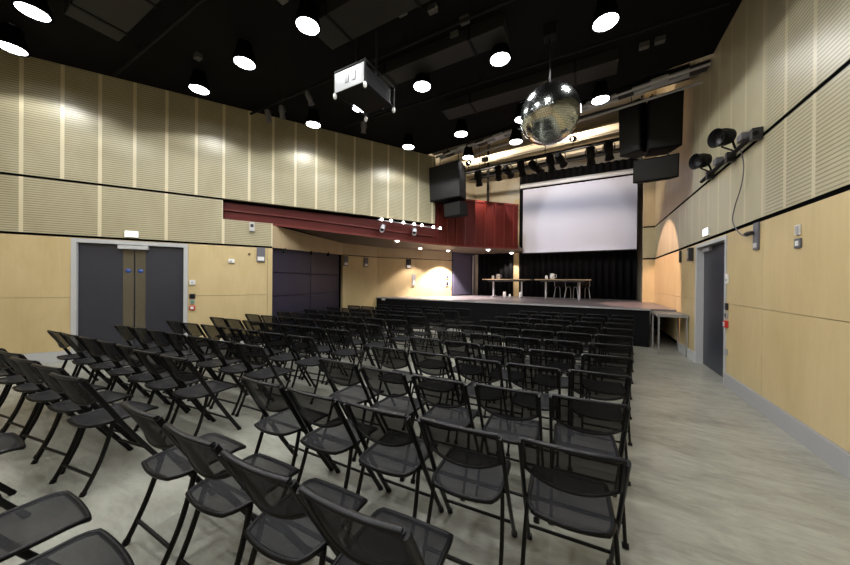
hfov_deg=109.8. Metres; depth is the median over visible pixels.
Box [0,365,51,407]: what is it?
folding chair
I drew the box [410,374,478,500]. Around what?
folding chair
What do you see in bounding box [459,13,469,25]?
junction box
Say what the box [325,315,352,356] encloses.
folding chair
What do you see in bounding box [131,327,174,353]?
folding chair
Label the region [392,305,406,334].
folding chair
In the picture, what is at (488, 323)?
folding chair
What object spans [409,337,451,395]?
folding chair
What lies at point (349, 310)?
folding chair
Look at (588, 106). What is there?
tray
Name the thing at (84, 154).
wall
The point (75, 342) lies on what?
folding chair
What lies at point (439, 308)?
folding chair
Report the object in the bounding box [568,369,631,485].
folding chair
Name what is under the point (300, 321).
folding chair
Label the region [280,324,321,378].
folding chair
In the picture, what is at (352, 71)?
vent
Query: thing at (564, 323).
folding chair
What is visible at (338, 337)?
folding chair
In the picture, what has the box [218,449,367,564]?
folding chair
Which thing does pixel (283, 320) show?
folding chair
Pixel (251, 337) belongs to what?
folding chair
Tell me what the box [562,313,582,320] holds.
folding chair
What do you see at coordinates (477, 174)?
lantern
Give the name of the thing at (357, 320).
folding chair
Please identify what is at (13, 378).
folding chair
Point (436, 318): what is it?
folding chair
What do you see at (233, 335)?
folding chair
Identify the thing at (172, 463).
folding chair
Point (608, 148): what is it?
lantern
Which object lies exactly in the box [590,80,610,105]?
ceiling lamp
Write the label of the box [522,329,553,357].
folding chair
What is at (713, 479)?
floor
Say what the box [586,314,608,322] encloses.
folding chair
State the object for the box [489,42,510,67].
ceiling lamp
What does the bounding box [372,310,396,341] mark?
folding chair
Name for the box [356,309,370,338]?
folding chair
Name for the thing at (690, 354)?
baseboard
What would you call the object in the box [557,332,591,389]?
folding chair
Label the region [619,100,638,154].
grille
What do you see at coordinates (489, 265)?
stage curtain
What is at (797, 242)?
sounder
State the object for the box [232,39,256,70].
ceiling lamp
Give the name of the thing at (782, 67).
wall
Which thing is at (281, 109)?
lantern
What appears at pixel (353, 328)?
folding chair
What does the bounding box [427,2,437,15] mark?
junction box
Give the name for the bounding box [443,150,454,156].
tray
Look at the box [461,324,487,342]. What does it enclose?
folding chair
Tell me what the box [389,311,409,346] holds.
folding chair
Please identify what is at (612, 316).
folding chair
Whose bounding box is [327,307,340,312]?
folding chair
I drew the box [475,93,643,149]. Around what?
ceiling
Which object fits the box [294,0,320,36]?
ceiling lamp
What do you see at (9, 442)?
folding chair
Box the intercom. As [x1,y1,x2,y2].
[189,280,195,284]
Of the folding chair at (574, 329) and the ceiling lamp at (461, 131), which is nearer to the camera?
the folding chair at (574, 329)
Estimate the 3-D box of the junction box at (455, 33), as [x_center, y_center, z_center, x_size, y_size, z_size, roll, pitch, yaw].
[0.463,-3.832,4.630,0.130,0.082,0.090,1,0,29]
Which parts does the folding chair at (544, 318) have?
backrest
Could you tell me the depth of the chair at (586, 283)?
10.65 m
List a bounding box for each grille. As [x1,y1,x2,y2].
[429,161,459,200]
[444,202,459,216]
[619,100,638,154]
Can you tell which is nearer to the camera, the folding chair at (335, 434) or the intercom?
the folding chair at (335, 434)
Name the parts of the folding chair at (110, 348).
leg, frame, backrest, seat frame, seat, leg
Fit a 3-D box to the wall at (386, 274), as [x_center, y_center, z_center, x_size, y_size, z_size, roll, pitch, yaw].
[-1.381,-2.347,10.986,1.847,7.600,9.087,1,0,41]
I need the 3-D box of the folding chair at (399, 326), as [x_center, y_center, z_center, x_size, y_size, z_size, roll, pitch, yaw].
[-0.418,1.073,5.527,0.442,0.828,0.521,1,0,25]
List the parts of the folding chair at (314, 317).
backrest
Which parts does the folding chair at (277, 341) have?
frame, backrest, seat, seat frame, leg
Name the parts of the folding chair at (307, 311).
backrest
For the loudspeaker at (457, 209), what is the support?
hanging from the loudspeaker at (447, 181)
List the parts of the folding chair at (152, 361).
leg, frame, backrest, leg, seat, seat frame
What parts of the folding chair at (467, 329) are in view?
frame, backrest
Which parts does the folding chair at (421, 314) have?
backrest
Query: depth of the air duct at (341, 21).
4.14 m
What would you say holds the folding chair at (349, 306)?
on the floor
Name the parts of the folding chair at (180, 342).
frame, backrest, seat, seat frame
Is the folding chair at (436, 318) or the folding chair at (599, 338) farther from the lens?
the folding chair at (436, 318)
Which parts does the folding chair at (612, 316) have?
backrest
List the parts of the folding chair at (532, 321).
backrest, frame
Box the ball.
[520,20,580,145]
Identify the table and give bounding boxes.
[482,279,532,297]
[534,279,590,299]
[651,311,688,356]
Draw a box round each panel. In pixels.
[64,0,159,40]
[257,247,264,261]
[344,256,347,265]
[364,258,367,266]
[406,259,410,268]
[753,222,759,249]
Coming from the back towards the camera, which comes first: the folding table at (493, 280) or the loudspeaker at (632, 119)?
the folding table at (493, 280)
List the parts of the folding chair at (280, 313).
backrest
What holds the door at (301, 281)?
attached to the wall at (386, 274)
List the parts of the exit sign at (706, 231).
plate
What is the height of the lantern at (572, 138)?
0.404 m
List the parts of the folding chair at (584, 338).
backrest, frame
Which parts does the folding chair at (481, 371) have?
seat, backrest, frame, seat frame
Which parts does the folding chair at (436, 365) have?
frame, backrest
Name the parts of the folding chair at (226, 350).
leg, frame, backrest, leg, seat, seat frame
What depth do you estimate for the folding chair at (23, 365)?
2.62 m
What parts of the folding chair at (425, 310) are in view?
backrest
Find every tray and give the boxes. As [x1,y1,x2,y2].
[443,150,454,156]
[475,139,487,146]
[493,132,506,140]
[586,101,602,109]
[616,87,633,99]
[651,74,668,88]
[689,59,709,76]
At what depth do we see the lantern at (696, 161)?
4.90 m
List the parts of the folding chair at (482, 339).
frame, backrest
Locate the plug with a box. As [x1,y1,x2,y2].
[743,231,753,235]
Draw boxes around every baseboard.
[23,350,69,362]
[678,342,693,361]
[723,373,849,479]
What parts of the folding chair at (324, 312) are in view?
backrest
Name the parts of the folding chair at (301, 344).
leg, frame, backrest, seat, seat frame, leg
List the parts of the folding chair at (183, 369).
leg, frame, backrest, leg, seat, seat frame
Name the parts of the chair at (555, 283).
backrest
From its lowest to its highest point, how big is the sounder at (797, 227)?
0.100 m
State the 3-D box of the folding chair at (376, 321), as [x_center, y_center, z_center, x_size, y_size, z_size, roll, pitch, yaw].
[-0.850,1.069,5.730,0.442,0.828,0.521,1,0,25]
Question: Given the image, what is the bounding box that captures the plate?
[249,222,254,231]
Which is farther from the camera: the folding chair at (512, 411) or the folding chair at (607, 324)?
the folding chair at (607, 324)
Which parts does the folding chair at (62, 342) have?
frame, backrest, leg, seat, leg, seat frame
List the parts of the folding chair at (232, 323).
backrest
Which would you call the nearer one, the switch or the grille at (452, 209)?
the switch
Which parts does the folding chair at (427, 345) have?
backrest, frame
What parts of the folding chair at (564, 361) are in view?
backrest, frame, seat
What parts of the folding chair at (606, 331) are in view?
backrest, frame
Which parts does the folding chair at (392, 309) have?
backrest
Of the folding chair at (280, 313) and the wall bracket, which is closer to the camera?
the wall bracket
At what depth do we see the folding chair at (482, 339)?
3.94 m
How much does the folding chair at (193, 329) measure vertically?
0.828 m
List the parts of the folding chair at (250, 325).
frame, backrest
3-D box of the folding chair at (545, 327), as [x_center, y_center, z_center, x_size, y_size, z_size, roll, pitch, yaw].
[2.115,1.096,5.092,0.442,0.828,0.521,1,0,26]
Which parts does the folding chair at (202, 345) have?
frame, backrest, leg, seat, seat frame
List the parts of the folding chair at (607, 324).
backrest, frame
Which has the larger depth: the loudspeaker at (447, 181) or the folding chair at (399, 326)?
the loudspeaker at (447, 181)
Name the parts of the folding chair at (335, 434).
leg, frame, backrest, seat frame, seat, leg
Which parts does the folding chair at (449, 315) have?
backrest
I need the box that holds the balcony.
[223,199,522,254]
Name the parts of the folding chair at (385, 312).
backrest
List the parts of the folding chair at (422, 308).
backrest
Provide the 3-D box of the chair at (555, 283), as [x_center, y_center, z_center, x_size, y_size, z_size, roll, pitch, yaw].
[5.123,0.258,11.150,0.525,0.673,0.426,0,0,-39]
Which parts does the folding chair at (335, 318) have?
backrest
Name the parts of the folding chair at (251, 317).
backrest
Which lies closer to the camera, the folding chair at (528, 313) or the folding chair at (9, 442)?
the folding chair at (9, 442)
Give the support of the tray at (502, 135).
on the gantry
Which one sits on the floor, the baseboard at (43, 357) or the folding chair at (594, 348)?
the folding chair at (594, 348)
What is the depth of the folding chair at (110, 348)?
3.35 m
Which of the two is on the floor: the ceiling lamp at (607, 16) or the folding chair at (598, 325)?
the folding chair at (598, 325)
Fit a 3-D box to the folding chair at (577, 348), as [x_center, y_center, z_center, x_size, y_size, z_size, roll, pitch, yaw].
[1.736,1.097,3.744,0.442,0.828,0.521,1,0,27]
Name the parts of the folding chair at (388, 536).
backrest, seat, seat frame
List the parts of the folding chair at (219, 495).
leg, frame, backrest, seat frame, seat, leg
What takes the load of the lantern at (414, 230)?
hanging from the pipe at (380, 219)
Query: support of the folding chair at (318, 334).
on the floor
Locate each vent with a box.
[345,73,348,82]
[351,70,354,79]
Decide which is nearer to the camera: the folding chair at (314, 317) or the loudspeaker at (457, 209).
the folding chair at (314, 317)
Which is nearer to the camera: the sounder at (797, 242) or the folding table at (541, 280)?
the sounder at (797, 242)
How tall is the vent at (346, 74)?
0.120 m
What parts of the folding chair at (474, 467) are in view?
leg, frame, backrest, seat, seat frame, leg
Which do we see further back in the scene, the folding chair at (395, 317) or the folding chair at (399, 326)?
the folding chair at (395, 317)
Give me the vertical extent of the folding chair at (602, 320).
0.828 m
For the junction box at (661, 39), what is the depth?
4.67 m
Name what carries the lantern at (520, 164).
hanging from the bar at (631, 97)
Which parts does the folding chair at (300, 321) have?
backrest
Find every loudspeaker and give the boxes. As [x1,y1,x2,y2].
[429,153,465,203]
[444,200,467,217]
[619,96,646,158]
[633,152,679,183]
[645,90,683,156]
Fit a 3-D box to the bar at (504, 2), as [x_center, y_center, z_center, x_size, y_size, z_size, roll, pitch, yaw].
[-0.310,-3.775,4.677,8.100,0.202,0.046,1,0,29]
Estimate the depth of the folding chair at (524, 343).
3.74 m
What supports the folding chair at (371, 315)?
on the floor
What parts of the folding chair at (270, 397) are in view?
leg, frame, backrest, seat, seat frame, leg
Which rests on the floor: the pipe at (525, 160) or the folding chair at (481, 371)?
the folding chair at (481, 371)
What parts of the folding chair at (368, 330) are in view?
frame, backrest, seat, seat frame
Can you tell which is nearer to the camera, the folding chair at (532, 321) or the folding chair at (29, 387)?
the folding chair at (29, 387)
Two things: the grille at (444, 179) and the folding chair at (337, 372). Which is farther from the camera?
the grille at (444, 179)
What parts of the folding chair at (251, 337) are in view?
frame, backrest, seat, seat frame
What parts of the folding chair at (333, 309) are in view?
backrest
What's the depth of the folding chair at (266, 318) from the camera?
5.79 m
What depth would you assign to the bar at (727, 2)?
4.82 m
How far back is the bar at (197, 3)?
4.51 m
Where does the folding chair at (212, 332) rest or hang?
on the floor
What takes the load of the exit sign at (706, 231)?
attached to the wall at (782, 67)
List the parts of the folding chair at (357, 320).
backrest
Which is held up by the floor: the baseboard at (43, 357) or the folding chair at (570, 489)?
the folding chair at (570, 489)
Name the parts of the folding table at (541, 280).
leg, apron rail, leg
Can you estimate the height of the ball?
1.780 m
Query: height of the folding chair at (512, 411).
0.828 m
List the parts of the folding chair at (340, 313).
backrest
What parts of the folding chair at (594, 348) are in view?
backrest, frame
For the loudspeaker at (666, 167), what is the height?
0.587 m
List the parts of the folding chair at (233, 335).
backrest, frame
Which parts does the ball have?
motor, hanging rod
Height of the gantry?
2.405 m
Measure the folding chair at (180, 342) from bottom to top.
0.828 m
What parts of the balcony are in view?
panel, panel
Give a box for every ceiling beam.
[432,63,689,154]
[462,123,618,167]
[466,135,618,175]
[480,142,584,164]
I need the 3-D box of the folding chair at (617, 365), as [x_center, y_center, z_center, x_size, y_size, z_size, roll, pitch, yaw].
[1.814,1.100,3.039,0.442,0.828,0.521,1,0,25]
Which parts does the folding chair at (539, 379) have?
seat frame, backrest, frame, seat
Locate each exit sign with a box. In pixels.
[125,231,138,237]
[703,227,709,236]
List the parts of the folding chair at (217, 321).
backrest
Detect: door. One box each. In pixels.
[70,238,187,360]
[452,252,473,294]
[694,235,726,376]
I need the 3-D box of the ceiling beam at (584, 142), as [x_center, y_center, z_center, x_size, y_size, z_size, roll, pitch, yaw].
[4.731,-4.887,11.382,5.691,0.280,0.200,1,0,30]
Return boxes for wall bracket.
[700,126,762,182]
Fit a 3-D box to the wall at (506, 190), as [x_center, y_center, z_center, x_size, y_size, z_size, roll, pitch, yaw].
[3.420,-2.389,13.292,11.200,7.750,0.200,1,0,29]
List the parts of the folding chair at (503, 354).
backrest, frame, seat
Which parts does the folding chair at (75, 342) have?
frame, backrest, leg, seat, seat frame, leg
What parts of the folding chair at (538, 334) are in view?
backrest, frame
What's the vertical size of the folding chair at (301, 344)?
0.828 m
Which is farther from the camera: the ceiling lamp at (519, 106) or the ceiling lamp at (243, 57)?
the ceiling lamp at (519, 106)
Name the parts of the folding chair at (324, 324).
backrest, frame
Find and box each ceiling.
[0,0,741,154]
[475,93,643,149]
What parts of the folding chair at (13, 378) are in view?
leg, backrest, seat, seat frame, leg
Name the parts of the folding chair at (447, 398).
leg, frame, backrest, seat, seat frame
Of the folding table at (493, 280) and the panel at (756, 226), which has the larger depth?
the folding table at (493, 280)
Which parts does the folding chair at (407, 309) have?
backrest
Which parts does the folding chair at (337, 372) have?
frame, backrest, seat, seat frame, leg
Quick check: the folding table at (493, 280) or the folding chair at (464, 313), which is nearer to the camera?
the folding chair at (464, 313)
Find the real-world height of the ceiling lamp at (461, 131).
0.342 m
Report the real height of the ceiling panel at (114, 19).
0.210 m
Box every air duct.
[316,0,429,49]
[371,13,508,86]
[442,48,618,119]
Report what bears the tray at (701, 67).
on the gantry
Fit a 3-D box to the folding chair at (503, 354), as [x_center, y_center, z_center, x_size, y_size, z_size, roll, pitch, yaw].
[0.933,1.092,3.402,0.442,0.828,0.521,1,0,27]
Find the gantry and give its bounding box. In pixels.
[436,59,710,163]
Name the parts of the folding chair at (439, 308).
backrest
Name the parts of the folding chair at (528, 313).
backrest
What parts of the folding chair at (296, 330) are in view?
frame, backrest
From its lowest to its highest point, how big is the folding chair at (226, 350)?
0.828 m
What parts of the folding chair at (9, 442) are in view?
seat, seat frame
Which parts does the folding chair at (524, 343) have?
backrest, frame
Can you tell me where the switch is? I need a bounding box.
[189,294,194,298]
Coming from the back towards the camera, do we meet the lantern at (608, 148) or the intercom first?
the lantern at (608, 148)
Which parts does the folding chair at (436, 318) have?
frame, backrest, seat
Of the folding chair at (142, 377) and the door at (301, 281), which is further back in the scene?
the door at (301, 281)
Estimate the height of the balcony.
1.610 m
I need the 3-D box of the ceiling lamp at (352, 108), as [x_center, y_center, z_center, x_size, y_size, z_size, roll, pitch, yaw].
[-1.320,-3.690,6.062,0.340,0.342,0.340,1,0,29]
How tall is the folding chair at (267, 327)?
0.828 m
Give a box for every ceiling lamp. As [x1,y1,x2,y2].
[0,22,29,56]
[11,0,53,23]
[188,69,210,95]
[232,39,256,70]
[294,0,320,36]
[305,108,320,128]
[351,104,363,113]
[402,133,414,149]
[413,73,431,92]
[454,119,467,137]
[462,145,473,159]
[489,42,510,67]
[509,128,522,144]
[514,102,523,123]
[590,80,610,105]
[591,0,620,33]
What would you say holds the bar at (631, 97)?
hanging from the ceiling at (614, 115)
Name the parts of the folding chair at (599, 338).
backrest, frame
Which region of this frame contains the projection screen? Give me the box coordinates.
[520,168,637,253]
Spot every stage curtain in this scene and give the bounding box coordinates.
[478,253,512,295]
[519,158,637,299]
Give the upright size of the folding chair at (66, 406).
0.828 m
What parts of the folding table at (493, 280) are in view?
apron rail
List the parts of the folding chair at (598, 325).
backrest, frame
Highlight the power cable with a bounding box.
[732,149,747,236]
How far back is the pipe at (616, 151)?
9.63 m
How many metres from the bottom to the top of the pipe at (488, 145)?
4.790 m
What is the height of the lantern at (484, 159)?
0.404 m
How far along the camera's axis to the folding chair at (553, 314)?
6.89 m
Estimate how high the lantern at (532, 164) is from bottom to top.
0.571 m
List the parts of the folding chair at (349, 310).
backrest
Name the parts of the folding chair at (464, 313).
backrest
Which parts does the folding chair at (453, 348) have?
frame, backrest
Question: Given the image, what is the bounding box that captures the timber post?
[513,199,519,295]
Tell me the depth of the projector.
4.38 m
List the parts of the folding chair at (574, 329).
frame, backrest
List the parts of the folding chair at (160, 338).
frame, backrest, seat, seat frame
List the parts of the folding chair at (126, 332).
frame, backrest, seat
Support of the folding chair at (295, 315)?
on the floor
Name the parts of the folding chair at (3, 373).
seat, leg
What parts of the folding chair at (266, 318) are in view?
backrest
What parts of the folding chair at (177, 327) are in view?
frame, backrest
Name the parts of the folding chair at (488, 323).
backrest, frame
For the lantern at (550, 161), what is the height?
0.527 m
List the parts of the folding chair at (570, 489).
leg, seat, seat frame, backrest, frame, leg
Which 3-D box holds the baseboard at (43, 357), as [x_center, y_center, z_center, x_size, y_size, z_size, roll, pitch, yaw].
[-8.243,1.323,4.503,4.030,0.185,0.125,0,0,-29]
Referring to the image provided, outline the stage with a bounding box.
[376,295,676,346]
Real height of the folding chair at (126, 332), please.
0.828 m
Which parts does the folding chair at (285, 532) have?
leg, frame, backrest, seat, seat frame, leg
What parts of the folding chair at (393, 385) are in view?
backrest, frame, seat, seat frame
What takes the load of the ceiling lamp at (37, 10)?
hanging from the ceiling at (288, 61)
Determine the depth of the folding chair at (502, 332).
4.50 m
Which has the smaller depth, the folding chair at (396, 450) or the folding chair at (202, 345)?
the folding chair at (396, 450)
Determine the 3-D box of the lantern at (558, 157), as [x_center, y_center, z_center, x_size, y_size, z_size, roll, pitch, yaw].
[3.711,-3.386,8.174,0.488,0.418,0.274,0,0,-36]
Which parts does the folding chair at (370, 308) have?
backrest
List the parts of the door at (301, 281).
panel, panel, panel, panel, panel, panel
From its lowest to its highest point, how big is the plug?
0.060 m
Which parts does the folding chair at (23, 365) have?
frame, backrest, leg, leg, seat, seat frame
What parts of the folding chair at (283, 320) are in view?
backrest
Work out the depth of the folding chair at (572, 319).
6.07 m
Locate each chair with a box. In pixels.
[0,348,50,431]
[0,350,89,440]
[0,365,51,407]
[0,432,25,509]
[0,490,91,562]
[9,357,107,458]
[19,528,134,564]
[30,363,137,474]
[47,330,107,383]
[48,372,158,496]
[62,333,126,390]
[79,336,145,396]
[97,340,166,407]
[114,324,157,381]
[116,344,190,426]
[121,401,245,564]
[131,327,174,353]
[132,349,209,431]
[147,329,193,392]
[160,354,241,436]
[162,422,299,564]
[165,332,217,399]
[166,320,190,355]
[181,322,215,371]
[187,335,243,406]
[200,324,240,375]
[209,339,267,414]
[210,317,227,354]
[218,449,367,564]
[219,326,265,381]
[224,318,244,342]
[235,342,294,419]
[238,329,286,383]
[240,376,333,470]
[242,320,282,369]
[245,314,263,347]
[260,322,301,366]
[261,315,283,350]
[261,332,311,387]
[277,311,291,316]
[278,316,311,355]
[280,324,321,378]
[285,387,382,490]
[287,334,338,393]
[291,312,320,344]
[295,318,330,359]
[296,484,453,564]
[301,326,341,383]
[304,309,318,343]
[308,313,339,354]
[316,320,351,361]
[318,310,333,345]
[318,358,378,461]
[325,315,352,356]
[325,328,366,386]
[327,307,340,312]
[334,311,358,347]
[336,321,372,366]
[341,308,355,338]
[343,316,370,359]
[344,401,443,517]
[348,305,360,309]
[351,312,376,348]
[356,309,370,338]
[358,323,394,370]
[359,366,426,481]
[361,306,374,312]
[364,318,394,360]
[368,313,394,349]
[371,345,425,412]
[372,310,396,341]
[375,307,396,335]
[378,304,390,310]
[386,314,412,349]
[386,319,410,357]
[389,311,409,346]
[390,308,406,335]
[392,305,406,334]
[406,306,424,331]
[406,308,422,337]
[406,312,429,347]
[406,316,432,355]
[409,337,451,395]
[410,351,462,425]
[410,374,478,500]
[417,416,517,564]
[421,307,439,337]
[424,309,443,338]
[426,313,448,351]
[437,307,456,337]
[437,330,466,382]
[441,310,461,343]
[444,340,486,416]
[454,356,505,417]
[455,308,473,340]
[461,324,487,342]
[469,333,508,387]
[474,383,542,523]
[480,320,505,367]
[483,344,525,417]
[490,327,518,342]
[496,316,517,327]
[505,336,542,392]
[506,322,531,367]
[506,362,560,456]
[508,313,527,321]
[517,436,631,564]
[519,311,537,336]
[519,318,543,349]
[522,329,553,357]
[529,349,574,419]
[530,314,551,348]
[535,324,562,375]
[540,312,559,319]
[544,339,583,393]
[546,319,570,339]
[548,394,630,549]
[553,282,570,298]
[555,316,577,325]
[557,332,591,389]
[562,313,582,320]
[566,326,596,375]
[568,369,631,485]
[573,281,589,298]
[574,321,601,361]
[579,353,633,445]
[580,317,604,352]
[585,342,632,419]
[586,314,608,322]
[595,334,632,399]
[600,328,633,383]
[605,322,633,371]
[608,318,634,362]
[611,315,634,354]
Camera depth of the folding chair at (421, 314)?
6.71 m
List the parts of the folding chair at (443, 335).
backrest, frame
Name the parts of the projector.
plate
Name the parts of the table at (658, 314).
leg, leg, leg, leg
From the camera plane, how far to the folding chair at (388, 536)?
0.94 m
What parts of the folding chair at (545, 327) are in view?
backrest, frame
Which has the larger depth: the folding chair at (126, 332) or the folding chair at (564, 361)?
the folding chair at (126, 332)
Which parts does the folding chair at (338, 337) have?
backrest, frame, seat, seat frame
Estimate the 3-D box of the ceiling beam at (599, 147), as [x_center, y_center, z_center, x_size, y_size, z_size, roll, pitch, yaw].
[4.263,-4.387,10.326,6.103,0.280,0.200,1,0,32]
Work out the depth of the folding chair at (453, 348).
3.42 m
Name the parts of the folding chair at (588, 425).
seat, seat frame, backrest, frame, leg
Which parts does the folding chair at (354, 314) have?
backrest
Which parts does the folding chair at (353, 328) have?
backrest, frame, seat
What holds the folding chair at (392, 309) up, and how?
on the floor
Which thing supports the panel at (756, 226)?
attached to the wall at (782, 67)
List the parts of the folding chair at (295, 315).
backrest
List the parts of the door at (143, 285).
vision panel, vision panel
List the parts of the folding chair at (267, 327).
frame, backrest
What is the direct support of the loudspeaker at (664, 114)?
hanging from the pipe at (605, 110)
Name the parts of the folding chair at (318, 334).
frame, backrest, seat, seat frame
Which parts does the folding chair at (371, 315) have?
backrest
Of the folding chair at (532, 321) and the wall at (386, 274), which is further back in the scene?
the wall at (386, 274)
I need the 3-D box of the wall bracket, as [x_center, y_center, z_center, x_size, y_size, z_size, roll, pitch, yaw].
[4.404,-1.797,4.404,0.127,0.180,1.950,1,0,29]
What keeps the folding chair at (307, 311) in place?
on the floor
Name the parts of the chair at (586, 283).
backrest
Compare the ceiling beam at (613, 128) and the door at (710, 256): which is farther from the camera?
the ceiling beam at (613, 128)
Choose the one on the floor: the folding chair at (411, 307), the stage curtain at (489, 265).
the folding chair at (411, 307)
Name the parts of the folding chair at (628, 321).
backrest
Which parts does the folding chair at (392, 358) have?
backrest, frame, seat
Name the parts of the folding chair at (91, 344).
frame, backrest, leg, seat frame, seat, leg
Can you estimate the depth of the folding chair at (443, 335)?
4.15 m
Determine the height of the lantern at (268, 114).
0.307 m
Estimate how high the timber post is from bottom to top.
4.094 m
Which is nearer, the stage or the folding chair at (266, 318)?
the folding chair at (266, 318)
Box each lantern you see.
[264,108,271,122]
[278,105,285,118]
[305,90,314,105]
[360,120,366,133]
[380,222,385,231]
[412,226,416,234]
[474,169,482,186]
[481,155,488,166]
[494,164,502,180]
[502,163,513,178]
[517,159,525,176]
[528,157,544,175]
[546,154,555,172]
[554,152,567,167]
[569,133,576,141]
[585,145,596,165]
[602,140,614,160]
[688,153,711,171]
[707,128,736,150]
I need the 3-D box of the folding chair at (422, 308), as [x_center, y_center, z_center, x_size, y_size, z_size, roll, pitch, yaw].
[0.175,1.070,8.299,0.442,0.828,0.521,1,0,25]
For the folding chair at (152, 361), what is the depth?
2.92 m
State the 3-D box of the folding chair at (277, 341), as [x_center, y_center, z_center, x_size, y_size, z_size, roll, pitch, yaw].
[-1.911,1.065,4.113,0.442,0.828,0.521,1,0,24]
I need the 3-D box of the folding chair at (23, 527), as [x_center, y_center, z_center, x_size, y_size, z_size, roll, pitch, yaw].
[-1.756,1.076,1.207,0.442,0.828,0.521,1,0,29]
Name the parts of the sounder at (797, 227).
plate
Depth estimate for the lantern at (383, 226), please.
8.29 m
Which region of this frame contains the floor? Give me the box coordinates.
[0,326,849,564]
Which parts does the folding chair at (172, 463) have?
leg, frame, backrest, leg, seat frame, seat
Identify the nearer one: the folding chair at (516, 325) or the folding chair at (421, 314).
the folding chair at (516, 325)
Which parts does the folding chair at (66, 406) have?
frame, leg, backrest, leg, seat, seat frame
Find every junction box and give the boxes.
[193,51,202,60]
[277,0,288,4]
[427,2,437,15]
[450,29,458,38]
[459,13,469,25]
[639,40,649,50]
[654,34,665,45]
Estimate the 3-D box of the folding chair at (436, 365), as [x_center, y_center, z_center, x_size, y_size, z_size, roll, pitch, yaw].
[0.137,1.086,3.079,0.442,0.828,0.521,1,0,27]
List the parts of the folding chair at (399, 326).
backrest, frame, seat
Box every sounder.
[794,238,801,248]
[795,224,800,235]
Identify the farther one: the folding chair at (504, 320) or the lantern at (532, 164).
the lantern at (532, 164)
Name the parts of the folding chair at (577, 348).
frame, backrest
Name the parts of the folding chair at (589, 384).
backrest, frame, leg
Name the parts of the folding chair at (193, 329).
backrest, frame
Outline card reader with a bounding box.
[725,274,728,282]
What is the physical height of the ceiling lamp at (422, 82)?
0.342 m
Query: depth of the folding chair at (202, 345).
3.66 m
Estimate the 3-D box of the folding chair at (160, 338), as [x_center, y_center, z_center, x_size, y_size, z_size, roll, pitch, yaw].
[-3.529,1.051,4.222,0.442,0.828,0.521,1,0,25]
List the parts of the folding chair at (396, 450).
leg, frame, backrest, seat, seat frame, leg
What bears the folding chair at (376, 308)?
on the floor
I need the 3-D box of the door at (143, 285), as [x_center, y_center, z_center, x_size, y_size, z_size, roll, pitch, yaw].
[-5.735,0.312,5.891,1.690,2.240,0.140,0,0,-29]
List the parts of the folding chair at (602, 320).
backrest, frame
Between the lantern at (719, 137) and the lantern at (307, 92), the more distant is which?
the lantern at (307, 92)
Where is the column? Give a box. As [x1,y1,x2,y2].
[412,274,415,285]
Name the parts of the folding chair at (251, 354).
leg, frame, backrest, seat, seat frame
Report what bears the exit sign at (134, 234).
attached to the wall at (84, 154)
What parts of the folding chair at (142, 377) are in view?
frame, backrest, leg, seat frame, seat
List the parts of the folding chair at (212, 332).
backrest, frame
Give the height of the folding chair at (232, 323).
0.828 m
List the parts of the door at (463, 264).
post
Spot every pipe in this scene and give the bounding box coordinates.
[376,218,441,230]
[466,139,618,174]
[470,150,619,180]
[481,148,618,175]
[487,144,489,200]
[499,98,646,140]
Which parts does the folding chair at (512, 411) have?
backrest, frame, seat frame, seat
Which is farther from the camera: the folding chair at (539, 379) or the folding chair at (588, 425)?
the folding chair at (539, 379)
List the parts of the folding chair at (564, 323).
backrest, frame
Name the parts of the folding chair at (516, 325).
backrest, frame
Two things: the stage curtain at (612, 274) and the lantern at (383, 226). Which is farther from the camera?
the stage curtain at (612, 274)
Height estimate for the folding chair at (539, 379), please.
0.828 m
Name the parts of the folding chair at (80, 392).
leg, frame, backrest, leg, seat, seat frame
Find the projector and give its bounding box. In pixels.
[333,28,394,121]
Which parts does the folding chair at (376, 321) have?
backrest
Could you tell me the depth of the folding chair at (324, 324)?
5.18 m
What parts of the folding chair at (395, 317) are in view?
backrest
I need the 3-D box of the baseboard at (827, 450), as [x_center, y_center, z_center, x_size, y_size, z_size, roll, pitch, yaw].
[2.539,1.427,0.798,0.165,0.185,8.240,1,0,29]
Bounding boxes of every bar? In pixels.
[112,0,205,76]
[250,0,514,114]
[343,0,730,127]
[466,97,631,171]
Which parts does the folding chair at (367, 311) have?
backrest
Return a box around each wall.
[0,49,434,353]
[265,149,475,310]
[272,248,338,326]
[474,119,650,319]
[642,0,849,452]
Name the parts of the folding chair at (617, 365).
backrest, frame, leg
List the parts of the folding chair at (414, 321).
backrest, frame, seat, seat frame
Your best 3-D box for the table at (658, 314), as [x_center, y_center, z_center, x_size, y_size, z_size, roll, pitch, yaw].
[5.296,1.093,6.499,0.515,0.862,0.730,1,0,29]
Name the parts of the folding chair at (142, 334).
frame, backrest, seat frame, seat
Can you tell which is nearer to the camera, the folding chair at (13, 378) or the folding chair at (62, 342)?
the folding chair at (13, 378)
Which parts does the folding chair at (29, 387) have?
frame, backrest, leg, leg, seat, seat frame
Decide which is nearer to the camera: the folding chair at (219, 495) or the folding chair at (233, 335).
the folding chair at (219, 495)
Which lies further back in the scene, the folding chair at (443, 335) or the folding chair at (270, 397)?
the folding chair at (443, 335)
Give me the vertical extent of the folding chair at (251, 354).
0.828 m
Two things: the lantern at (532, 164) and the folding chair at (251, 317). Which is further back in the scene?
the lantern at (532, 164)
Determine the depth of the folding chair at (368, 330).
4.82 m
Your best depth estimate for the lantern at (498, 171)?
9.08 m
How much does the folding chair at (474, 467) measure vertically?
0.828 m
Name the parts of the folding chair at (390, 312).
backrest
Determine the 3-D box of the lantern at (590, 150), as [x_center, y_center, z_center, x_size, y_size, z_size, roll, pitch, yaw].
[4.314,-3.326,7.782,0.276,0.525,0.434,1,0,29]

